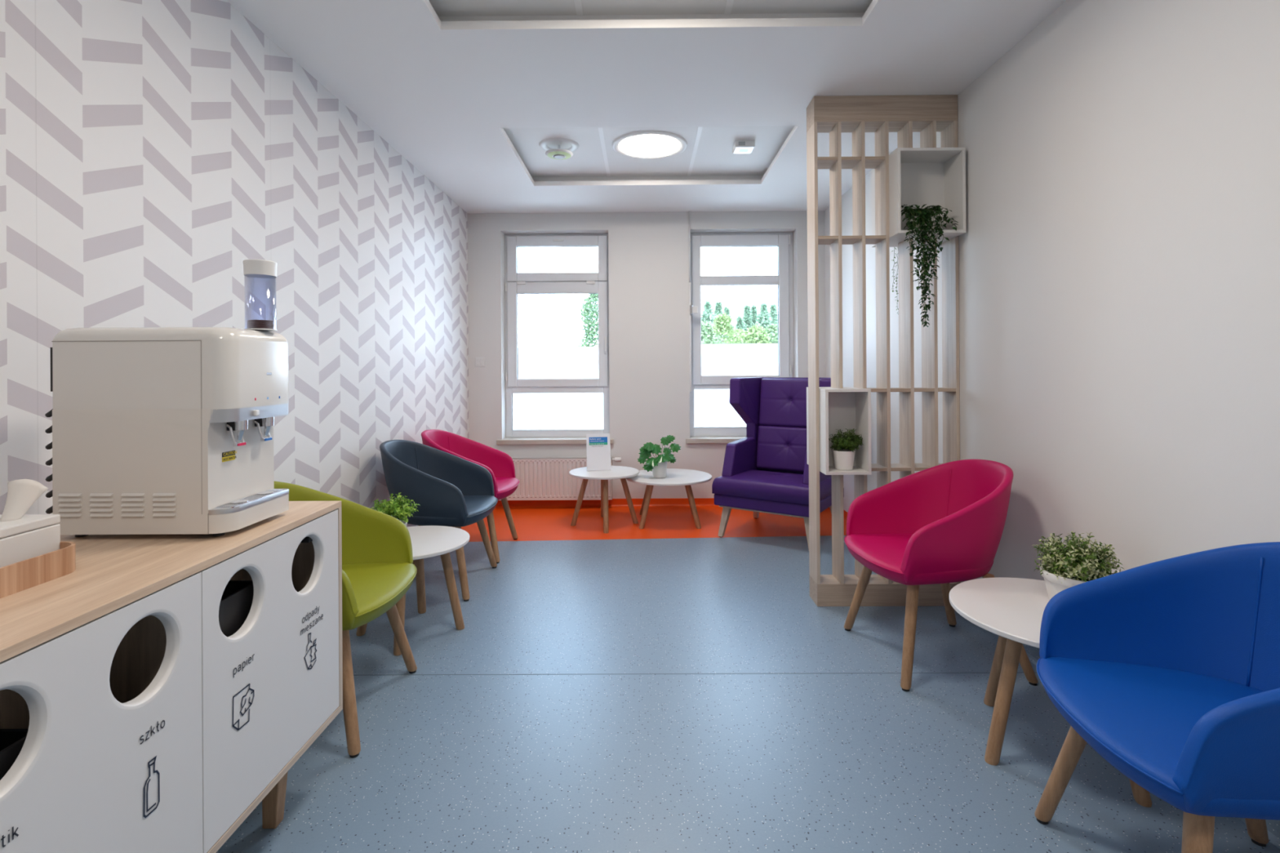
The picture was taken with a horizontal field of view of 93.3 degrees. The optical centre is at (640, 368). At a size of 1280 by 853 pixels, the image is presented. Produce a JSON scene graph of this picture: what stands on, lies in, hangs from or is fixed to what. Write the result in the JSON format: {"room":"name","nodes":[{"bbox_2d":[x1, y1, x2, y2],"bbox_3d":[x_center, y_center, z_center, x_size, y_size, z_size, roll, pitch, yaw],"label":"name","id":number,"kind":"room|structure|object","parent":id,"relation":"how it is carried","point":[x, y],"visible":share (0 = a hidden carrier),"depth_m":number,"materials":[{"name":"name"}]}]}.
{"room":"hospital interior","nodes":[
{"label":"hospital interior","id":0,"kind":"room"},
{"bbox_2d":[0,0,468,527],"bbox_3d":[-1.697,-0.175,1.754,0.200,3.100,8.090,0,0,0],"label":"wall","id":1,"kind":"structure","parent":0,"point":[150,149],"depth_m":2.28,"materials":[{"name":"paper"}]},
{"bbox_2d":[226,0,1066,213],"bbox_3d":[0.032,-1.561,1.671,3.676,0.250,8.340,0,0,0],"label":"ceiling","id":2,"kind":"structure","parent":0,"point":[468,92],"depth_m":2.96,"materials":[{"name":"white paint"}]},
{"bbox_2d":[538,137,579,159],"bbox_3d":[-0.550,-1.480,4.104,0.272,0.095,0.272,0,0,0],"label":"ceiling vent","id":3,"kind":"object","parent":2,"relation":"in","point":[555,153],"visible":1,"depth_m":4.06,"materials":[{"name":"white plastic"}]},
{"bbox_2d":[532,175,763,181],"bbox_3d":[0.054,-1.505,4.158,1.935,0.069,1.290,0,0,0],"label":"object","id":4,"kind":"object","parent":2,"relation":"on","point":[535,178],"depth_m":4.77,"materials":[{"name":"white paint"}]},
{"bbox_2d":[612,130,687,159],"bbox_3d":[0.064,-1.512,4.116,0.512,0.014,0.512,0,0,0],"label":"recessed light","id":5,"kind":"object","parent":2,"relation":"in","point":[642,144],"visible":1,"depth_m":4.09,"materials":[{"name":"white plastic"}]},
{"bbox_2d":[618,134,680,157],"bbox_3d":[0.064,-1.512,4.116,0.420,0.001,0.420,0,0,0],"label":"diffuser","id":6,"kind":"object","parent":5,"relation":"attached to","point":[644,145],"depth_m":4.10,"materials":[{"name":"white plastic"}]},
{"bbox_2d":[438,12,865,21],"bbox_3d":[0.043,-1.506,1.978,1.935,0.069,1.295,0,0,0],"label":"ceiling recess","id":7,"kind":"object","parent":2,"relation":"on","point":[442,16],"depth_m":2.59,"materials":[{"name":"white paint"}]},
{"bbox_2d":[732,140,755,153],"bbox_3d":[0.701,-1.500,4.097,0.132,0.047,0.133,0,0,0],"label":"emergency light","id":8,"kind":"object","parent":2,"relation":"attached to","point":[740,146],"visible":1,"depth_m":4.04,"materials":[{"name":"white plastic"}]},
{"bbox_2d":[467,210,826,498],"bbox_3d":[0.061,-0.183,5.690,3.676,3.100,0.300,0,0,0],"label":"wall","id":9,"kind":"structure","parent":0,"point":[648,252],"depth_m":5.54,"materials":[{"name":"white paint"}]},
{"bbox_2d":[496,437,613,444],"bbox_3d":[-0.777,0.673,5.636,1.070,0.042,0.255,0,0,0],"label":"window sill","id":10,"kind":"structure","parent":9,"relation":"attached to","point":[507,441],"depth_m":5.51,"materials":[{"name":"stone"}]},
{"bbox_2d":[504,233,609,437],"bbox_3d":[-0.780,-0.308,5.698,0.989,1.920,0.132,0,0,0],"label":"window","id":11,"kind":"structure","parent":9,"relation":"in","point":[551,392],"depth_m":5.69,"materials":[{"name":"white plastic"}]},
{"bbox_2d":[499,456,621,500],"bbox_3d":[-0.759,0.998,5.488,1.174,0.377,0.111,0,0,0],"label":"radiator","id":12,"kind":"object","parent":9,"relation":"attached to","point":[540,478],"visible":0.71,"depth_m":5.43,"materials":[{"name":"white metal"}]},
{"bbox_2d":[511,457,586,457],"bbox_3d":[-0.804,0.812,5.481,1.066,0.003,0.070,0,0,0],"label":"grille","id":13,"kind":"object","parent":12,"relation":"attached to","point":[512,457],"depth_m":5.49,"materials":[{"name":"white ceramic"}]},
{"bbox_2d":[495,497,719,507],"bbox_3d":[0.069,1.231,5.528,3.276,0.072,0.022,0,0,0],"label":"baseboard","id":14,"kind":"structure","parent":9,"relation":"attached to","point":[681,502],"depth_m":5.53,"materials":[{"name":"orange plastic"}]},
{"bbox_2d":[688,211,691,391],"bbox_3d":[0.455,-0.611,5.528,0.018,1.650,0.012,0,0,0],"label":"cable conduit","id":15,"kind":"object","parent":9,"relation":"attached to","point":[690,315],"visible":1,"depth_m":5.52,"materials":[{"name":"white plastic"}]},
{"bbox_2d":[689,305,697,314],"bbox_3d":[0.488,-0.534,5.522,0.073,0.085,0.032,0,0,0],"label":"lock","id":16,"kind":"object","parent":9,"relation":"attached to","point":[692,308],"visible":1,"depth_m":5.52,"materials":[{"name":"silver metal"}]},
{"bbox_2d":[685,435,746,443],"bbox_3d":[0.953,0.662,5.627,1.070,0.042,0.255,0,0,0],"label":"windowsill","id":17,"kind":"structure","parent":9,"relation":"attached to","point":[694,439],"depth_m":5.50,"materials":[{"name":"stone"}]},
{"bbox_2d":[688,231,793,436],"bbox_3d":[0.947,-0.319,5.705,0.992,1.920,0.101,0,0,0],"label":"window","id":18,"kind":"structure","parent":9,"relation":"in","point":[712,414],"depth_m":5.68,"materials":[{"name":"white plastic"}]},
{"bbox_2d":[216,506,1279,852],"bbox_3d":[0.050,1.364,1.619,3.776,0.201,8.340,0,0,0],"label":"floor","id":19,"kind":"structure","parent":0,"point":[669,685],"depth_m":2.13,"materials":[{"name":"blue plastic"}]},
{"bbox_2d":[0,501,342,852],"bbox_3d":[-1.241,0.837,1.246,0.680,0.870,1.157,0,0,0],"label":"base cabinet","id":20,"kind":"object","parent":19,"relation":"on","point":[152,728],"visible":0.98,"depth_m":1.21,"materials":[{"name":"white wood"}]},
{"bbox_2d":[0,728,28,780],"bbox_3d":[-1.059,0.790,0.830,0.230,0.440,0.250,0,0,0],"label":"waste bin","id":21,"kind":"object","parent":20,"relation":"on","point":[11,740],"visible":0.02,"depth_m":0.92,"materials":[{"name":"black plastic"}]},
{"bbox_2d":[0,501,341,662],"bbox_3d":[-1.244,0.411,1.247,0.680,0.018,1.157,0,0,0],"label":"countertop","id":22,"kind":"structure","parent":20,"relation":"on","point":[112,572],"depth_m":1.19,"materials":[{"name":"brown wood"}]},
{"bbox_2d":[0,541,75,598],"bbox_3d":[-1.235,0.376,1.058,0.244,0.052,0.320,0,0,0],"label":"wooden tray","id":23,"kind":"object","parent":22,"relation":"on","point":[15,578],"visible":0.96,"depth_m":1.12,"materials":[{"name":"brown wood"}]},
{"bbox_2d":[0,479,60,567],"bbox_3d":[-1.233,0.306,1.074,0.136,0.179,0.280,0,0,0],"label":"tissue box","id":24,"kind":"object","parent":23,"relation":"in","point":[23,536],"visible":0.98,"depth_m":1.17,"materials":[{"name":"white paper"}]},
{"bbox_2d":[44,327,288,537],"bbox_3d":[-1.178,0.152,1.531,0.450,0.499,0.257,0,0,0],"label":"water dispenser","id":25,"kind":"object","parent":22,"relation":"on","point":[154,430],"visible":1,"depth_m":1.41,"materials":[{"name":"white plastic"}]},
{"bbox_2d":[226,422,235,431],"bbox_3d":[-0.998,0.140,1.483,0.020,0.024,0.026,0,0,0],"label":"tap","id":26,"kind":"object","parent":25,"relation":"on","point":[230,425],"depth_m":1.47,"materials":[{"name":"black plastic"}]},
{"bbox_2d":[234,420,248,430],"bbox_3d":[-0.980,0.139,1.483,0.030,0.025,0.030,0,0,0],"label":"tap","id":27,"kind":"object","parent":25,"relation":"on","point":[242,424],"depth_m":1.47,"materials":[{"name":"silver metal"}]},
{"bbox_2d":[208,488,288,515],"bbox_3d":[-1.015,0.337,1.533,0.111,0.012,0.250,0,0,0],"label":"drip tray","id":28,"kind":"object","parent":25,"relation":"on","point":[246,503],"depth_m":1.50,"materials":[{"name":"silver metal"}]},
{"bbox_2d":[216,489,284,507],"bbox_3d":[-0.984,0.330,1.533,0.039,0.003,0.206,0,0,0],"label":"grille","id":29,"kind":"object","parent":25,"relation":"attached to","point":[250,498],"depth_m":1.52,"materials":[{"name":"silver metal"}]},
{"bbox_2d":[254,417,262,426],"bbox_3d":[-0.997,0.141,1.588,0.020,0.024,0.026,0,0,0],"label":"tap","id":30,"kind":"object","parent":25,"relation":"on","point":[258,422],"depth_m":1.58,"materials":[{"name":"black plastic"}]},
{"bbox_2d":[242,258,277,331],"bbox_3d":[-0.993,-0.190,1.580,0.077,0.181,0.077,0,0,0],"label":"dispenser","id":31,"kind":"object","parent":25,"relation":"on","point":[253,268],"visible":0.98,"depth_m":1.56,"materials":[{"name":"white plastic"}]},
{"bbox_2d":[262,417,274,426],"bbox_3d":[-0.979,0.139,1.588,0.030,0.025,0.030,0,0,0],"label":"tap","id":32,"kind":"object","parent":25,"relation":"on","point":[269,421],"depth_m":1.58,"materials":[{"name":"silver metal"}]},
{"bbox_2d":[218,580,253,636],"bbox_3d":[-1.056,0.768,1.377,0.230,0.485,0.235,0,0,0],"label":"waste bin","id":33,"kind":"object","parent":20,"relation":"on","point":[236,602],"visible":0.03,"depth_m":1.42,"materials":[{"name":"black plastic"}]},
{"bbox_2d":[274,480,417,758],"bbox_3d":[-1.196,0.851,2.248,0.648,0.843,0.609,0,0,-2],"label":"tub chair","id":34,"kind":"object","parent":19,"relation":"on","point":[378,569],"visible":0.43,"depth_m":2.44,"materials":[{"name":"green leather"}]},
{"bbox_2d":[355,525,469,656],"bbox_3d":[-1.109,1.052,2.919,0.550,0.441,0.550,0,0,0],"label":"side table","id":35,"kind":"object","parent":19,"relation":"on","point":[427,541],"visible":0.65,"depth_m":2.93,"materials":[{"name":"white paint"}]},
{"bbox_2d":[371,492,419,526],"bbox_3d":[-1.164,0.716,2.874,0.217,0.230,0.210,0,0,0],"label":"potted plant","id":36,"kind":"object","parent":35,"relation":"on","point":[393,508],"visible":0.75,"depth_m":2.84,"materials":[{"name":"green plant"}]},
{"bbox_2d":[379,440,497,601],"bbox_3d":[-1.193,0.852,3.588,0.648,0.843,0.609,0,0,2],"label":"tub chair","id":37,"kind":"object","parent":19,"relation":"on","point":[450,490],"visible":0.88,"depth_m":3.39,"materials":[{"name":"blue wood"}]},
{"bbox_2d":[421,429,519,564],"bbox_3d":[-1.182,0.852,4.220,0.648,0.843,0.609,0,0,1],"label":"tub chair","id":38,"kind":"object","parent":19,"relation":"on","point":[500,465],"visible":0.56,"depth_m":4.42,"materials":[{"name":"leather"}]},
{"bbox_2d":[568,466,639,533],"bbox_3d":[-0.290,1.052,4.906,0.568,0.432,0.568,0,0,0],"label":"side table","id":39,"kind":"object","parent":19,"relation":"on","point":[622,473],"visible":0.98,"depth_m":4.86,"materials":[{"name":"white paint"}]},
{"bbox_2d":[586,433,610,471],"bbox_3d":[-0.343,0.689,4.963,0.196,0.294,0.075,0,0,-10],"label":"card","id":40,"kind":"object","parent":39,"relation":"on","point":[597,445],"visible":1,"depth_m":4.96,"materials":[{"name":"white paper"}]},
{"bbox_2d":[626,468,711,528],"bbox_3d":[0.237,1.077,4.997,0.712,0.377,0.712,0,0,0],"label":"side table","id":41,"kind":"object","parent":19,"relation":"on","point":[674,477],"visible":0.86,"depth_m":4.82,"materials":[{"name":"white paint"}]},
{"bbox_2d":[636,435,681,478],"bbox_3d":[0.149,0.717,4.907,0.317,0.342,0.250,0,0,-33],"label":"potted plant","id":42,"kind":"object","parent":41,"relation":"on","point":[658,466],"visible":1,"depth_m":4.88,"materials":[{"name":"green plant"}]},
{"bbox_2d":[711,377,844,550],"bbox_3d":[1.074,0.667,4.612,0.807,1.185,0.836,0,0,34],"label":"armchair","id":43,"kind":"object","parent":19,"relation":"on","point":[766,470],"visible":0.75,"depth_m":4.70,"materials":[{"name":"purple leather"}]},
{"bbox_2d":[711,470,831,505],"bbox_3d":[0.983,0.859,4.472,0.750,0.131,0.500,0,0,34],"label":"seat cushion","id":44,"kind":"object","parent":43,"relation":"on","point":[757,486],"depth_m":4.31,"materials":[{"name":"purple leather"}]},
{"bbox_2d":[755,425,806,472],"bbox_3d":[1.178,0.638,4.768,0.524,0.351,0.137,0,0,34],"label":"cushion","id":45,"kind":"object","parent":43,"relation":"on","point":[779,448],"depth_m":4.76,"materials":[{"name":"purple leather"}]},
{"bbox_2d":[759,378,820,427],"bbox_3d":[1.210,0.278,4.819,0.524,0.389,0.136,0,0,34],"label":"cushion","id":46,"kind":"object","parent":43,"relation":"on","point":[782,402],"depth_m":4.81,"materials":[{"name":"purple leather"}]},
{"bbox_2d":[806,94,960,606],"bbox_3d":[1.306,-0.092,3.264,0.758,2.699,0.149,0,0,0],"label":"divider","id":47,"kind":"object","parent":19,"relation":"on","point":[927,114],"visible":0.8,"depth_m":3.22,"materials":[{"name":"brown wood"}]},
{"bbox_2d":[806,386,871,475],"bbox_3d":[1.064,0.326,3.262,0.232,0.438,0.360,0,0,0],"label":"display box","id":48,"kind":"object","parent":47,"relation":"attached to","point":[846,407],"visible":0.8,"depth_m":3.18,"materials":[{"name":"white laminate"}]},
{"bbox_2d":[828,428,863,470],"bbox_3d":[1.080,0.422,3.165,0.175,0.214,0.160,0,0,-32],"label":"potted plant","id":49,"kind":"object","parent":48,"relation":"on","point":[843,458],"visible":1,"depth_m":3.13,"materials":[{"name":"green plant"}]},
{"bbox_2d":[871,146,965,247],"bbox_3d":[1.489,-0.909,3.261,0.346,0.435,0.360,0,0,0],"label":"display box","id":50,"kind":"object","parent":47,"relation":"attached to","point":[919,176],"visible":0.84,"depth_m":3.21,"materials":[{"name":"white laminate"}]},
{"bbox_2d":[891,247,898,314],"bbox_3d":[1.482,-0.561,3.393,0.107,0.512,0.161,0,0,0],"label":"trailing plant","id":51,"kind":"object","parent":50,"relation":"hanging from","point":[897,293],"visible":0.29,"depth_m":3.46,"materials":[{"name":"green plant"}]},
{"bbox_2d":[901,204,958,327],"bbox_3d":[1.477,-0.528,3.132,0.284,0.644,0.228,0,0,0],"label":"trailing plant","id":52,"kind":"object","parent":50,"relation":"hanging from","point":[918,219],"visible":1,"depth_m":3.06,"materials":[{"name":"green plant"}]},
{"bbox_2d":[844,458,1038,691],"bbox_3d":[1.264,0.835,2.652,0.648,0.843,0.609,0,0,-4],"label":"tub chair","id":53,"kind":"object","parent":19,"relation":"on","point":[943,524],"visible":1,"depth_m":2.58,"materials":[{"name":"pink leather"}]},
{"bbox_2d":[949,577,1151,807],"bbox_3d":[1.379,1.029,2.002,0.630,0.454,0.630,0,0,0],"label":"side table","id":54,"kind":"object","parent":19,"relation":"on","point":[1012,609],"visible":0.55,"depth_m":1.98,"materials":[{"name":"white paint"}]},
{"bbox_2d":[1031,531,1124,600],"bbox_3d":[1.470,0.675,2.030,0.250,0.251,0.240,0,0,-16],"label":"potted plant","id":55,"kind":"object","parent":54,"relation":"on","point":[1063,568],"visible":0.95,"depth_m":1.99,"materials":[{"name":"green plant"}]},
{"bbox_2d":[1034,542,1279,852],"bbox_3d":[1.318,0.834,1.369,0.648,0.843,0.609,0,0,9],"label":"tub chair","id":56,"kind":"object","parent":19,"relation":"on","point":[1168,669],"visible":1,"depth_m":1.50,"materials":[{"name":"blue leather"}]},
{"bbox_2d":[824,0,1279,582],"bbox_3d":[1.779,-0.197,1.736,0.200,3.100,8.090,0,0,0],"label":"wall","id":57,"kind":"structure","parent":0,"point":[1119,247],"depth_m":2.12,"materials":[{"name":"white paint"}]},
{"bbox_2d":[827,506,1279,849],"bbox_3d":[1.676,1.218,1.611,0.022,0.072,7.840,0,0,0],"label":"baseboard","id":58,"kind":"structure","parent":57,"relation":"attached to","point":[1033,653],"depth_m":1.62,"materials":[{"name":"blue plastic"}]},
{"label":"outside","id":59,"kind":"structure","parent":0,"visible":0},
{"label":"ground","id":60,"kind":"structure","parent":59,"visible":0},
{"bbox_2d":[577,293,598,346],"bbox_3d":[-2.020,1.628,29.978,3.025,11.338,2.950,0,0,-21],"label":"tree","id":61,"kind":"object","parent":60,"relation":"on","point":[588,311],"visible":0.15,"depth_m":29.60,"materials":[{"name":"green plant"}]},
{"bbox_2d":[701,300,720,344],"bbox_3d":[6.999,0.119,61.952,3.774,14.289,3.646,0,0,16],"label":"tree","id":62,"kind":"object","parent":60,"relation":"on","point":[707,314],"visible":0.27,"depth_m":61.64,"materials":[{"name":"green plant"}]},
{"bbox_2d":[701,320,724,344],"bbox_3d":[4.367,2.012,40.096,3.181,10.505,3.178,0,0,0],"label":"bush","id":63,"kind":"object","parent":60,"relation":"on","point":[710,338],"visible":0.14,"depth_m":39.57,"materials":[{"name":"green plant"}]},
{"bbox_2d":[713,301,727,342],"bbox_3d":[8.655,-0.110,66.923,3.359,14.733,3.526,0,0,0],"label":"tree","id":64,"kind":"object","parent":60,"relation":"on","point":[718,308],"visible":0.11,"depth_m":66.71,"materials":[{"name":"green plant"}]},
{"bbox_2d":[702,311,742,343],"bbox_3d":[6.564,1.393,47.926,3.575,11.726,3.672,0,0,-20],"label":"tree","id":65,"kind":"object","parent":60,"relation":"on","point":[726,323],"visible":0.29,"depth_m":47.47,"materials":[{"name":"green plant"}]},
{"bbox_2d":[722,306,734,337],"bbox_3d":[10.366,-0.148,72.017,3.276,14.794,3.092,0,0,-29],"label":"tree","id":66,"kind":"object","parent":60,"relation":"on","point":[726,309],"visible":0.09,"depth_m":71.73,"materials":[{"name":"green plant"}]},
{"bbox_2d":[728,328,748,343],"bbox_3d":[9.099,1.768,55.951,4.086,10.954,3.997,0,0,-35],"label":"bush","id":67,"kind":"object","parent":60,"relation":"on","point":[742,331],"visible":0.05,"depth_m":55.52,"materials":[{"name":"green plant"}]},
{"bbox_2d":[733,315,745,342],"bbox_3d":[10.306,0.866,61.944,2.346,12.754,2.436,0,0,27],"label":"tree","id":68,"kind":"object","parent":60,"relation":"on","point":[740,320],"visible":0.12,"depth_m":61.76,"materials":[{"name":"green plant"}]},
{"bbox_2d":[742,304,752,331],"bbox_3d":[11.854,0.059,66.942,2.341,14.355,2.277,0,0,0],"label":"tree","id":69,"kind":"object","parent":60,"relation":"on","point":[747,314],"visible":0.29,"depth_m":66.71,"materials":[{"name":"green plant"}]},
{"bbox_2d":[750,304,757,326],"bbox_3d":[13.576,-0.207,71.914,2.462,14.873,2.507,0,0,0],"label":"tree","id":70,"kind":"object","parent":60,"relation":"on","point":[753,308],"visible":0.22,"depth_m":71.68,"materials":[{"name":"green plant"}]},
{"bbox_2d":[740,323,772,343],"bbox_3d":[7.647,2.124,39.933,3.069,10.238,3.311,0,0,0],"label":"bush","id":71,"kind":"object","parent":60,"relation":"on","point":[751,337],"visible":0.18,"depth_m":39.57,"materials":[{"name":"green plant"}]},
{"bbox_2d":[755,302,775,342],"bbox_3d":[12.727,0.224,61.932,3.059,14.007,3.441,0,0,0],"label":"tree","id":72,"kind":"object","parent":60,"relation":"on","point":[763,319],"visible":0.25,"depth_m":61.61,"materials":[{"name":"green plant"}]},
{"bbox_2d":[756,323,777,343],"bbox_3d":[10.594,1.813,47.930,3.490,10.835,3.648,0,0,0],"label":"bush","id":73,"kind":"object","parent":60,"relation":"on","point":[774,327],"visible":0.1,"depth_m":47.43,"materials":[{"name":"green plant"}]},
{"bbox_2d":[768,302,777,337],"bbox_3d":[14.798,-0.043,67.007,3.645,14.521,3.503,0,0,0],"label":"tree","id":74,"kind":"object","parent":60,"relation":"on","point":[773,308],"visible":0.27,"depth_m":66.66,"materials":[{"name":"green plant"}]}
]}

